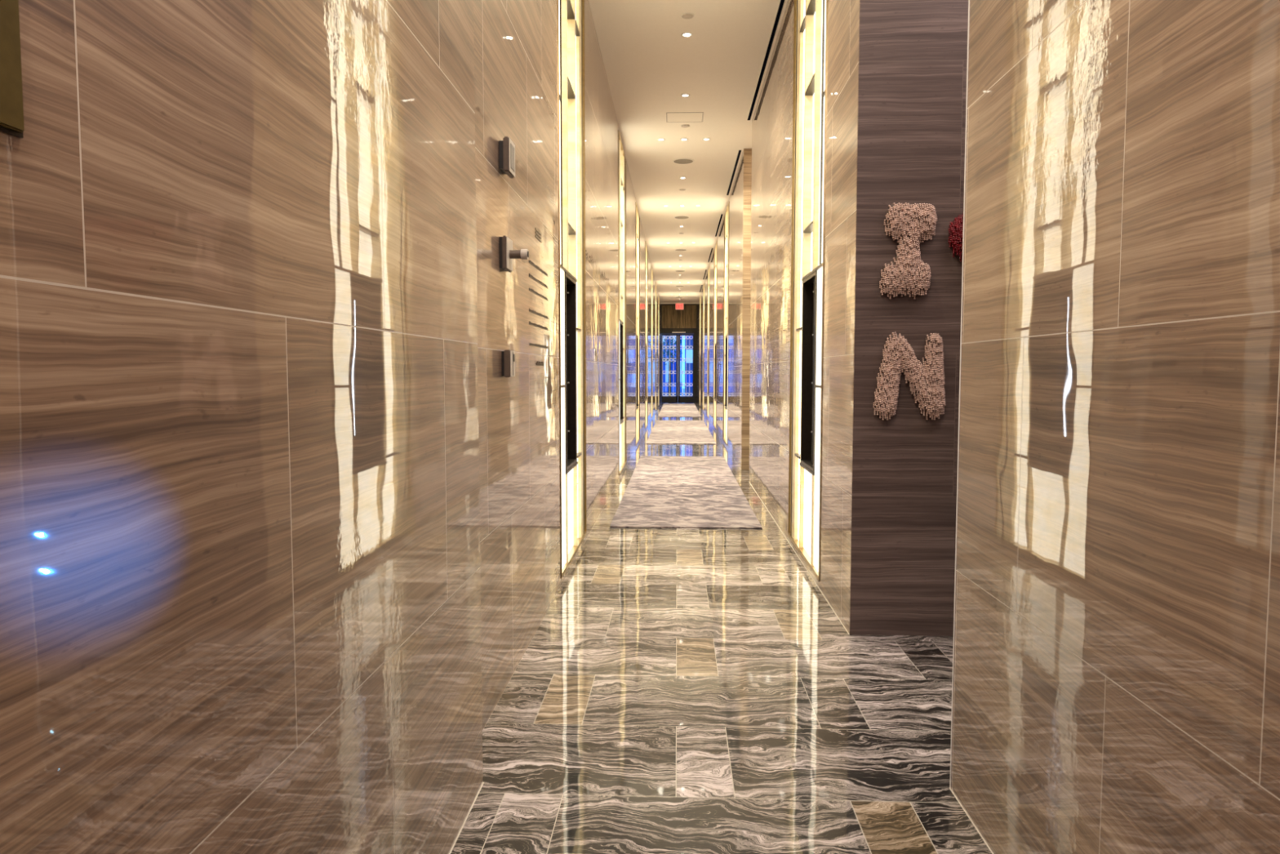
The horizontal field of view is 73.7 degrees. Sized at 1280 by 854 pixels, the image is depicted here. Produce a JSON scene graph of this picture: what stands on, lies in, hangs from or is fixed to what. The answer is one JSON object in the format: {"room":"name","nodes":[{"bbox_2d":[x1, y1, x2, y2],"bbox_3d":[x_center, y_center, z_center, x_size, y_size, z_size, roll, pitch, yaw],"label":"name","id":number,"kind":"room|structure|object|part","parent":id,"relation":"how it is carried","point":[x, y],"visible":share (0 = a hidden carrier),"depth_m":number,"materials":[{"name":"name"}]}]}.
{"room":"building lobby corridor","nodes":[
{"label":"building lobby corridor","id":0,"kind":"room"},
{"bbox_2d":[0,0,483,853],"bbox_3d":[-1.013,-0.915,-0.260,0.593,4.860,6.510,0,4,2],"label":"wall","id":1,"kind":"structure","parent":0,"point":[240,571],"depth_m":1.37,"materials":[{"name":"stone"}]},
{"bbox_2d":[0,0,24,137],"bbox_3d":[-0.670,-0.752,0.709,0.010,0.908,0.360,0,4,2],"label":"bronze plaque","id":2,"kind":"object","parent":1,"relation":"attached to","point":[11,108],"visible":1,"depth_m":0.89,"materials":[{"name":"brown metal"}]},
{"bbox_2d":[448,782,484,853],"bbox_3d":[-0.715,1.510,-0.118,0.004,0.002,6.510,0,4,2],"label":"baseboard","id":3,"kind":"structure","parent":1,"relation":"attached to","point":[482,782],"depth_m":2.87,"materials":[{"name":"silver metal"}]},
{"bbox_2d":[473,0,660,729],"bbox_3d":[-0.086,-2.354,22.175,0.488,4.860,38.490,0,4,2],"label":"wall","id":4,"kind":"structure","parent":0,"point":[516,95],"depth_m":4.81,"materials":[{"name":"stone"}]},
{"bbox_2d":[498,136,515,177],"bbox_3d":[-0.611,-1.239,3.929,0.053,0.156,0.144,0,4,2],"label":"wall speaker","id":5,"kind":"object","parent":4,"relation":"attached to","point":[506,146],"visible":1,"depth_m":3.87,"materials":[{"name":"metal"}]},
{"bbox_3d":[-0.588,-1.239,3.928,0.002,0.150,0.138,0,4,2],"label":"plate","id":6,"kind":"part","parent":5,"relation":"part of","materials":[{"name":"beige plastic"}]},
{"bbox_2d":[510,143,515,171],"bbox_3d":[-0.586,-1.239,3.928,0.002,0.110,0.090,0,4,2],"label":"grille","id":7,"kind":"object","parent":5,"relation":"attached to","point":[512,145],"depth_m":3.92,"materials":[{"name":"beige metal"}]},
{"bbox_2d":[502,350,515,377],"bbox_3d":[-0.616,-0.297,4.000,0.043,0.126,0.112,0,4,2],"label":"thermostat","id":8,"kind":"object","parent":4,"relation":"attached to","point":[508,356],"visible":1,"depth_m":3.95,"materials":[{"name":"metal"}]},
{"bbox_3d":[-0.631,-0.297,4.000,0.011,0.116,0.104,0,4,2],"label":"plate","id":9,"kind":"part","parent":8,"relation":"part of","materials":[{"name":"plastic"}]},
{"bbox_3d":[-0.596,-0.297,3.999,0.001,0.120,0.106,0,4,2],"label":"plate","id":10,"kind":"part","parent":8,"relation":"part of","materials":[{"name":"beige plastic"}]},
{"bbox_2d":[499,235,528,272],"bbox_3d":[-0.576,-0.800,3.956,0.122,0.150,0.150,0,4,2],"label":"security camera","id":11,"kind":"object","parent":4,"relation":"attached to","point":[507,254],"visible":1,"depth_m":3.93,"materials":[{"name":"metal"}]},
{"bbox_3d":[-0.614,-0.800,3.958,0.020,0.150,0.150,0,4,2],"label":"plate","id":12,"kind":"part","parent":11,"relation":"part of","materials":[{"name":"brown plastic"}]},
{"bbox_3d":[-0.604,-0.800,3.957,0.002,0.144,0.144,0,4,2],"label":"plate","id":13,"kind":"part","parent":11,"relation":"part of","materials":[{"name":"beige plastic"}]},
{"bbox_2d":[528,227,548,365],"bbox_3d":[-0.591,-0.753,5.013,0.004,0.782,0.680,0,4,2],"label":"sign lettering","id":14,"kind":"object","parent":4,"relation":"attached to","point":[538,233],"depth_m":4.98},
{"bbox_2d":[557,0,586,578],"bbox_3d":[-0.591,-1.355,6.669,0.156,4.740,1.652,0,4,2],"label":"light panel","id":15,"kind":"object","parent":4,"relation":"attached to","point":[571,13],"visible":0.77,"depth_m":6.81,"materials":[{"name":"beige glass"}]},
{"bbox_3d":[-0.574,-2.962,5.828,0.030,1.369,0.141,0,4,2],"label":"onyx panel","id":16,"kind":"part","parent":15,"relation":"part of","materials":[{"name":"white stone"}]},
{"bbox_3d":[-0.574,-1.694,5.909,0.030,1.139,0.141,0,4,2],"label":"onyx panel","id":17,"kind":"part","parent":15,"relation":"part of","materials":[{"name":"white stone"}]},
{"bbox_3d":[-0.571,-0.707,6.055,0.030,0.819,0.306,0,4,2],"label":"onyx panel","id":18,"kind":"part","parent":15,"relation":"part of","materials":[{"name":"white stone"}]},
{"bbox_3d":[-0.571,0.366,6.124,0.030,1.299,0.306,0,4,2],"label":"onyx panel","id":19,"kind":"part","parent":15,"relation":"part of","materials":[{"name":"white stone"}]},
{"bbox_3d":[-0.569,0.649,6.674,0.030,0.664,0.555,0,4,2],"label":"onyx panel","id":20,"kind":"part","parent":15,"relation":"part of","materials":[{"name":"white stone"}]},
{"bbox_3d":[-0.549,-2.010,6.971,0.030,2.404,0.280,0,4,2],"label":"onyx panel","id":21,"kind":"part","parent":15,"relation":"part of","materials":[{"name":"white stone"}]},
{"bbox_3d":[-0.549,-0.284,7.082,0.030,1.024,0.280,0,4,2],"label":"onyx panel","id":22,"kind":"part","parent":15,"relation":"part of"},
{"bbox_3d":[-0.549,0.724,7.147,0.030,0.454,0.280,0,4,2],"label":"onyx panel","id":23,"kind":"part","parent":15,"relation":"part of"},
{"bbox_2d":[617,129,626,475],"bbox_3d":[-0.331,-1.736,12.621,0.156,4.740,1.652,0,4,2],"label":"light panel","id":24,"kind":"object","parent":4,"relation":"attached to","point":[622,160],"visible":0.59,"depth_m":12.81,"materials":[{"name":"beige glass"}]},
{"bbox_3d":[-0.309,0.267,12.626,0.030,0.664,0.555,0,4,2],"label":"onyx panel","id":25,"kind":"part","parent":24,"relation":"part of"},
{"bbox_2d":[635,202,639,445],"bbox_3d":[-0.116,-2.052,17.536,0.156,4.740,1.652,0,4,2],"label":"light panel","id":26,"kind":"object","parent":4,"relation":"attached to","point":[637,217],"visible":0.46,"depth_m":17.73,"materials":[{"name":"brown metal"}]},
{"bbox_2d":[644,243,648,428],"bbox_3d":[0.099,-2.368,22.462,0.156,4.740,1.652,0,4,2],"label":"light panel","id":27,"kind":"object","parent":4,"relation":"attached to","point":[646,250],"visible":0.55,"depth_m":22.83,"materials":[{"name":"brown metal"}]},
{"bbox_2d":[651,266,653,417],"bbox_3d":[0.314,-2.683,27.387,0.156,4.740,1.652,0,4,2],"label":"light panel","id":28,"kind":"object","parent":4,"relation":"attached to","point":[651,267],"visible":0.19,"depth_m":27.69,"materials":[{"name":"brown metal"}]},
{"bbox_2d":[655,284,656,410],"bbox_3d":[0.529,-2.999,32.312,0.156,4.740,1.652,0,4,2],"label":"light panel","id":29,"kind":"object","parent":4,"relation":"attached to","point":[655,284],"visible":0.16,"depth_m":32.45,"materials":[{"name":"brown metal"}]},
{"bbox_2d":[657,294,659,405],"bbox_3d":[0.744,-3.315,37.237,0.156,4.740,1.652,0,4,2],"label":"light panel","id":30,"kind":"object","parent":4,"relation":"attached to","point":[658,295],"visible":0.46,"depth_m":36.55,"materials":[{"name":"beige glass"}]},
{"bbox_2d":[660,305,697,328],"bbox_3d":[3.759,-3.583,41.326,6.500,4.860,0.210,0,4,2],"label":"wall","id":31,"kind":"structure","parent":0,"point":[672,317],"depth_m":41.19,"materials":[{"name":"brown wood"}]},
{"bbox_2d":[661,333,693,403],"bbox_3d":[1.819,-2.830,41.352,1.575,3.345,0.102,0,4,2],"label":"door","id":32,"kind":"structure","parent":31,"relation":"in","point":[669,342],"depth_m":41.36,"materials":[{"name":"blue glass"}]},
{"bbox_3d":[1.438,-2.955,41.386,0.710,2.940,0.008,0,4,2],"label":"glass","id":33,"kind":"part","parent":32,"relation":"part of","materials":[{"name":"blue glass"}]},
{"bbox_3d":[1.800,-2.951,41.326,0.024,2.900,0.062,0,4,2],"label":"pull handle","id":34,"kind":"part","parent":32,"relation":"part of","materials":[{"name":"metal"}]},
{"bbox_3d":[1.885,-2.951,41.322,0.024,2.900,0.062,0,4,2],"label":"pull handle","id":35,"kind":"part","parent":32,"relation":"part of","materials":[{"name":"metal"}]},
{"bbox_2d":[671,328,685,333],"bbox_3d":[1.874,-4.651,41.189,0.640,0.210,0.050,0,4,2],"label":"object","id":36,"kind":"structure","parent":32,"relation":"attached to","point":[673,329],"depth_m":41.17,"materials":[{"name":"brown metal"}]},
{"bbox_2d":[660,303,697,403],"bbox_3d":[1.896,-3.543,41.330,1.802,4.780,0.090,0,4,2],"label":"trim","id":37,"kind":"structure","parent":31,"relation":"attached to","point":[663,331],"depth_m":41.25,"materials":[{"name":"black metal"}]},
{"bbox_2d":[660,302,697,303],"bbox_3d":[1.896,-5.967,41.159,1.802,0.080,0.040,0,4,2],"label":"trim","id":38,"kind":"structure","parent":31,"relation":"attached to","point":[660,302],"depth_m":41.14,"materials":[{"name":"paint"}]},
{"bbox_2d":[588,0,787,302],"bbox_3d":[2.731,-4.621,18.767,6.600,0.100,45.250,0,4,2],"label":"ceiling","id":39,"kind":"structure","parent":0,"point":[648,64],"depth_m":10.62,"materials":[{"name":"paint"}]},
{"bbox_2d":[675,301,683,309],"bbox_3d":[1.869,-5.746,40.292,0.380,0.410,0.060,0,4,2],"label":"exit sign","id":40,"kind":"object","parent":39,"relation":"hanging from","point":[679,305],"visible":1,"depth_m":40.27,"materials":[{"name":"red plastic"}]},
{"bbox_2d":[674,215,689,218],"bbox_3d":[0.907,-4.550,18.535,0.340,0.012,0.340,0,4,2],"label":"ceiling speaker","id":41,"kind":"object","parent":39,"relation":"attached to","point":[677,216],"visible":1,"depth_m":18.52},
{"bbox_2d":[675,216,688,218],"bbox_3d":[0.907,-4.546,18.535,0.306,0.005,0.306,0,4,2],"label":"grille","id":42,"kind":"object","parent":41,"relation":"attached to","point":[676,217],"depth_m":18.52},
{"bbox_2d":[672,158,693,164],"bbox_3d":[0.692,-4.234,13.610,0.340,0.012,0.340,0,4,2],"label":"ceiling speaker","id":43,"kind":"object","parent":39,"relation":"attached to","point":[680,161],"visible":1,"depth_m":13.57},
{"bbox_2d":[666,112,703,122],"bbox_3d":[0.592,-4.089,11.277,0.480,0.004,0.420,0,4,2],"label":"access panel","id":44,"kind":"object","parent":39,"relation":"attached to","point":[671,117],"visible":1,"depth_m":11.26,"materials":[{"name":"beige paint"}]},
{"bbox_2d":[680,93,689,97],"bbox_3d":[0.551,-4.029,10.380,0.120,0.008,0.120,0,4,2],"label":"recessed light","id":45,"kind":"object","parent":39,"relation":"in","point":[684,95],"visible":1,"depth_m":10.38,"materials":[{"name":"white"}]},
{"bbox_2d":[680,124,689,128],"bbox_3d":[0.618,-4.109,11.665,0.124,0.012,0.124,0,4,2],"label":"smoke detector","id":46,"kind":"object","parent":39,"relation":"attached to","point":[682,126],"visible":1,"depth_m":11.64,"materials":[{"name":"beige plastic"}]},
{"bbox_2d":[680,32,693,37],"bbox_3d":[0.469,-3.909,8.515,0.120,0.008,0.120,0,4,2],"label":"recessed light","id":47,"kind":"object","parent":39,"relation":"in","point":[686,34],"visible":1,"depth_m":8.51,"materials":[{"name":"white"}]},
{"bbox_2d":[680,13,693,18],"bbox_3d":[0.449,-3.878,8.057,0.124,0.012,0.124,0,4,2],"label":"smoke detector","id":48,"kind":"object","parent":39,"relation":"attached to","point":[685,15],"visible":1,"depth_m":8.04,"materials":[{"name":"beige plastic"}]},
{"bbox_2d":[707,248,713,262],"bbox_3d":[2.030,-4.946,24.644,0.052,0.004,2.950,0,4,2],"label":"ceiling vent","id":49,"kind":"object","parent":39,"relation":"in","point":[712,249],"visible":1,"depth_m":24.36,"materials":[{"name":"metal"}]},
{"bbox_2d":[715,213,723,236],"bbox_3d":[1.814,-4.627,19.684,0.052,0.004,3.000,0,4,2],"label":"ceiling vent","id":50,"kind":"object","parent":39,"relation":"in","point":[722,215],"visible":1,"depth_m":19.50,"materials":[{"name":"metal"}]},
{"bbox_2d":[726,150,742,195],"bbox_3d":[1.592,-4.301,14.594,0.052,0.004,3.310,0,4,2],"label":"ceiling vent","id":51,"kind":"object","parent":39,"relation":"in","point":[739,153],"visible":1,"depth_m":14.30,"materials":[{"name":"metal"}]},
{"bbox_2d":[746,0,785,120],"bbox_3d":[1.307,-3.882,8.069,0.052,0.004,6.700,0,4,2],"label":"ceiling vent","id":52,"kind":"object","parent":39,"relation":"in","point":[781,3],"visible":1,"depth_m":9.04,"materials":[{"name":"metal"}]},
{"bbox_2d":[450,403,991,853],"bbox_3d":[2.731,0.339,19.085,6.600,0.120,45.250,0,4,2],"label":"floor","id":53,"kind":"structure","parent":0,"point":[679,691],"depth_m":3.72,"materials":[{"name":"stone"}]},
{"bbox_2d":[657,403,701,417],"bbox_3d":[1.593,-0.726,34.638,1.470,0.014,11.900,0,4,2],"label":"runner rug","id":54,"kind":"object","parent":53,"relation":"on","point":[668,410],"visible":1,"depth_m":32.74,"materials":[{"name":"carpet"}]},
{"bbox_2d":[645,420,716,444],"bbox_3d":[1.047,0.077,22.126,1.470,0.014,8.600,0,4,2],"label":"runner rug","id":55,"kind":"object","parent":53,"relation":"on","point":[663,432],"visible":1,"depth_m":20.88,"materials":[{"name":"carpet"}]},
{"bbox_2d":[609,456,762,528],"bbox_3d":[0.591,0.747,11.677,1.470,0.014,6.920,0,4,2],"label":"runner rug","id":56,"kind":"object","parent":53,"relation":"on","point":[660,491],"visible":1,"depth_m":10.14,"materials":[{"name":"carpet"}]},
{"bbox_2d":[697,148,751,469],"bbox_3d":[4.282,-2.667,27.049,4.210,4.860,28.350,0,4,2],"label":"wall","id":57,"kind":"structure","parent":0,"point":[740,200],"depth_m":14.79,"materials":[{"name":"stone"}]},
{"bbox_2d":[699,294,701,405],"bbox_3d":[2.688,-3.310,37.153,0.156,4.740,1.652,0,4,2],"label":"light panel","id":58,"kind":"object","parent":57,"relation":"attached to","point":[700,295],"visible":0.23,"depth_m":37.44,"materials":[{"name":"beige glass"}]},
{"bbox_2d":[702,283,704,410],"bbox_3d":[2.473,-2.994,32.227,0.156,4.740,1.652,0,4,2],"label":"light panel","id":59,"kind":"object","parent":57,"relation":"attached to","point":[704,283],"visible":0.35,"depth_m":32.54,"materials":[{"name":"beige glass"}]},
{"bbox_2d":[706,266,709,417],"bbox_3d":[2.258,-2.678,27.302,0.156,4.740,1.652,0,4,2],"label":"light panel","id":60,"kind":"object","parent":57,"relation":"attached to","point":[708,323],"visible":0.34,"depth_m":27.53,"materials":[{"name":"beige glass"}]},
{"bbox_2d":[713,240,717,428],"bbox_3d":[2.043,-2.362,22.377,0.156,4.740,1.652,0,4,2],"label":"light panel","id":61,"kind":"object","parent":57,"relation":"attached to","point":[715,248],"visible":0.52,"depth_m":22.60,"materials":[{"name":"beige glass"}]},
{"bbox_2d":[722,201,728,445],"bbox_3d":[1.828,-2.046,17.452,0.156,4.740,1.652,0,4,2],"label":"light panel","id":62,"kind":"object","parent":57,"relation":"attached to","point":[726,214],"visible":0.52,"depth_m":17.63,"materials":[{"name":"beige glass"}]},
{"bbox_2d":[749,0,968,635],"bbox_3d":[3.452,-1.449,8.056,4.210,4.860,6.850,0,4,2],"label":"wall","id":63,"kind":"structure","parent":0,"point":[896,86],"depth_m":4.83,"materials":[{"name":"wood"}]},
{"bbox_2d":[787,0,827,581],"bbox_3d":[1.353,-1.349,6.585,0.156,4.740,1.652,0,4,2],"label":"light panel","id":64,"kind":"object","parent":63,"relation":"attached to","point":[810,16],"visible":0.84,"depth_m":6.73,"materials":[{"name":"beige glass"}]},
{"bbox_3d":[1.341,0.729,7.064,0.030,0.454,0.280,0,4,2],"label":"onyx panel","id":65,"kind":"part","parent":64,"relation":"part of","materials":[{"name":"white stone"}]},
{"bbox_3d":[1.341,0.368,7.041,0.030,0.239,0.280,0,4,2],"label":"onyx panel","id":66,"kind":"part","parent":64,"relation":"part of","materials":[{"name":"white stone"}]},
{"bbox_3d":[1.341,-0.279,7.000,0.030,1.024,0.280,0,4,2],"label":"onyx panel","id":67,"kind":"part","parent":64,"relation":"part of","materials":[{"name":"white stone"}]},
{"bbox_3d":[1.341,-2.005,6.889,0.030,2.404,0.280,0,4,2],"label":"onyx panel","id":68,"kind":"part","parent":64,"relation":"part of","materials":[{"name":"white stone"}]},
{"bbox_3d":[1.341,-3.465,6.795,0.030,0.489,0.280,0,4,2],"label":"onyx panel","id":69,"kind":"part","parent":64,"relation":"part of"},
{"bbox_3d":[1.321,0.654,6.592,0.030,0.664,0.555,0,4,2],"label":"onyx panel","id":70,"kind":"part","parent":64,"relation":"part of","materials":[{"name":"white stone"}]},
{"bbox_3d":[1.353,-1.337,6.503,0.030,0.349,0.455,0,4,2],"label":"onyx panel","id":71,"kind":"part","parent":64,"relation":"part of","materials":[{"name":"white stone"}]},
{"bbox_3d":[1.353,-2.047,6.457,0.030,1.044,0.455,0,4,2],"label":"onyx panel","id":72,"kind":"part","parent":64,"relation":"part of","materials":[{"name":"white stone"}]},
{"bbox_3d":[1.353,-2.881,6.404,0.030,0.594,0.455,0,4,2],"label":"onyx panel","id":73,"kind":"part","parent":64,"relation":"part of","materials":[{"name":"white stone"}]},
{"bbox_3d":[1.276,0.371,6.043,0.030,1.299,0.306,0,4,2],"label":"onyx panel","id":74,"kind":"part","parent":64,"relation":"part of","materials":[{"name":"white stone"}]},
{"bbox_3d":[1.276,-0.701,5.974,0.030,0.819,0.306,0,4,2],"label":"onyx panel","id":75,"kind":"part","parent":64,"relation":"part of","materials":[{"name":"white stone"}]},
{"bbox_3d":[1.304,-2.394,5.998,0.030,2.524,0.230,0,4,2],"label":"onyx panel","id":76,"kind":"part","parent":64,"relation":"part of","materials":[{"name":"white stone"}]},
{"bbox_3d":[1.272,-1.689,5.829,0.030,1.139,0.141,0,4,2],"label":"onyx panel","id":77,"kind":"part","parent":64,"relation":"part of","materials":[{"name":"white stone"}]},
{"bbox_3d":[1.272,-2.956,5.747,0.030,1.369,0.141,0,4,2],"label":"onyx panel","id":78,"kind":"part","parent":64,"relation":"part of","materials":[{"name":"white stone"}]},
{"bbox_2d":[879,202,937,299],"bbox_3d":[1.480,-0.971,4.700,0.306,0.530,0.074,0,4,2],"label":"beaded letter","id":79,"kind":"object","parent":63,"relation":"attached to","point":[907,273],"visible":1,"depth_m":4.68,"materials":[{"name":"plastic"}]},
{"bbox_2d":[872,331,946,420],"bbox_3d":[1.501,-0.282,4.746,0.399,0.493,0.069,0,4,2],"label":"beaded letter","id":80,"kind":"object","parent":63,"relation":"attached to","point":[926,379],"visible":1,"depth_m":4.73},
{"bbox_2d":[947,213,963,262],"bbox_3d":[1.979,-0.938,4.676,0.570,0.509,0.084,0,4,2],"label":"heart","id":81,"kind":"object","parent":63,"relation":"attached to","point":[955,228],"visible":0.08,"depth_m":4.67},
{"bbox_2d":[951,0,1279,853],"bbox_3d":[3.082,-0.905,-0.423,4.210,4.860,6.540,0,4,2],"label":"wall","id":82,"kind":"structure","parent":0,"point":[1117,659],"depth_m":1.90,"materials":[{"name":"stone"}]},
{"bbox_2d":[749,482,993,853],"bbox_3d":[1.166,1.236,4.141,0.004,0.002,15.200,0,4,2],"label":"baseboard","id":83,"kind":"structure","parent":82,"relation":"attached to","point":[992,852],"depth_m":3.07,"materials":[{"name":"silver metal"}]},
{"bbox_2d":[949,0,969,788],"bbox_3d":[1.122,-1.120,2.927,0.006,4.860,0.006,0,4,2],"label":"trim","id":84,"kind":"structure","parent":82,"relation":"attached to","point":[968,0],"depth_m":2.99,"materials":[{"name":"silver metal"}]}
]}

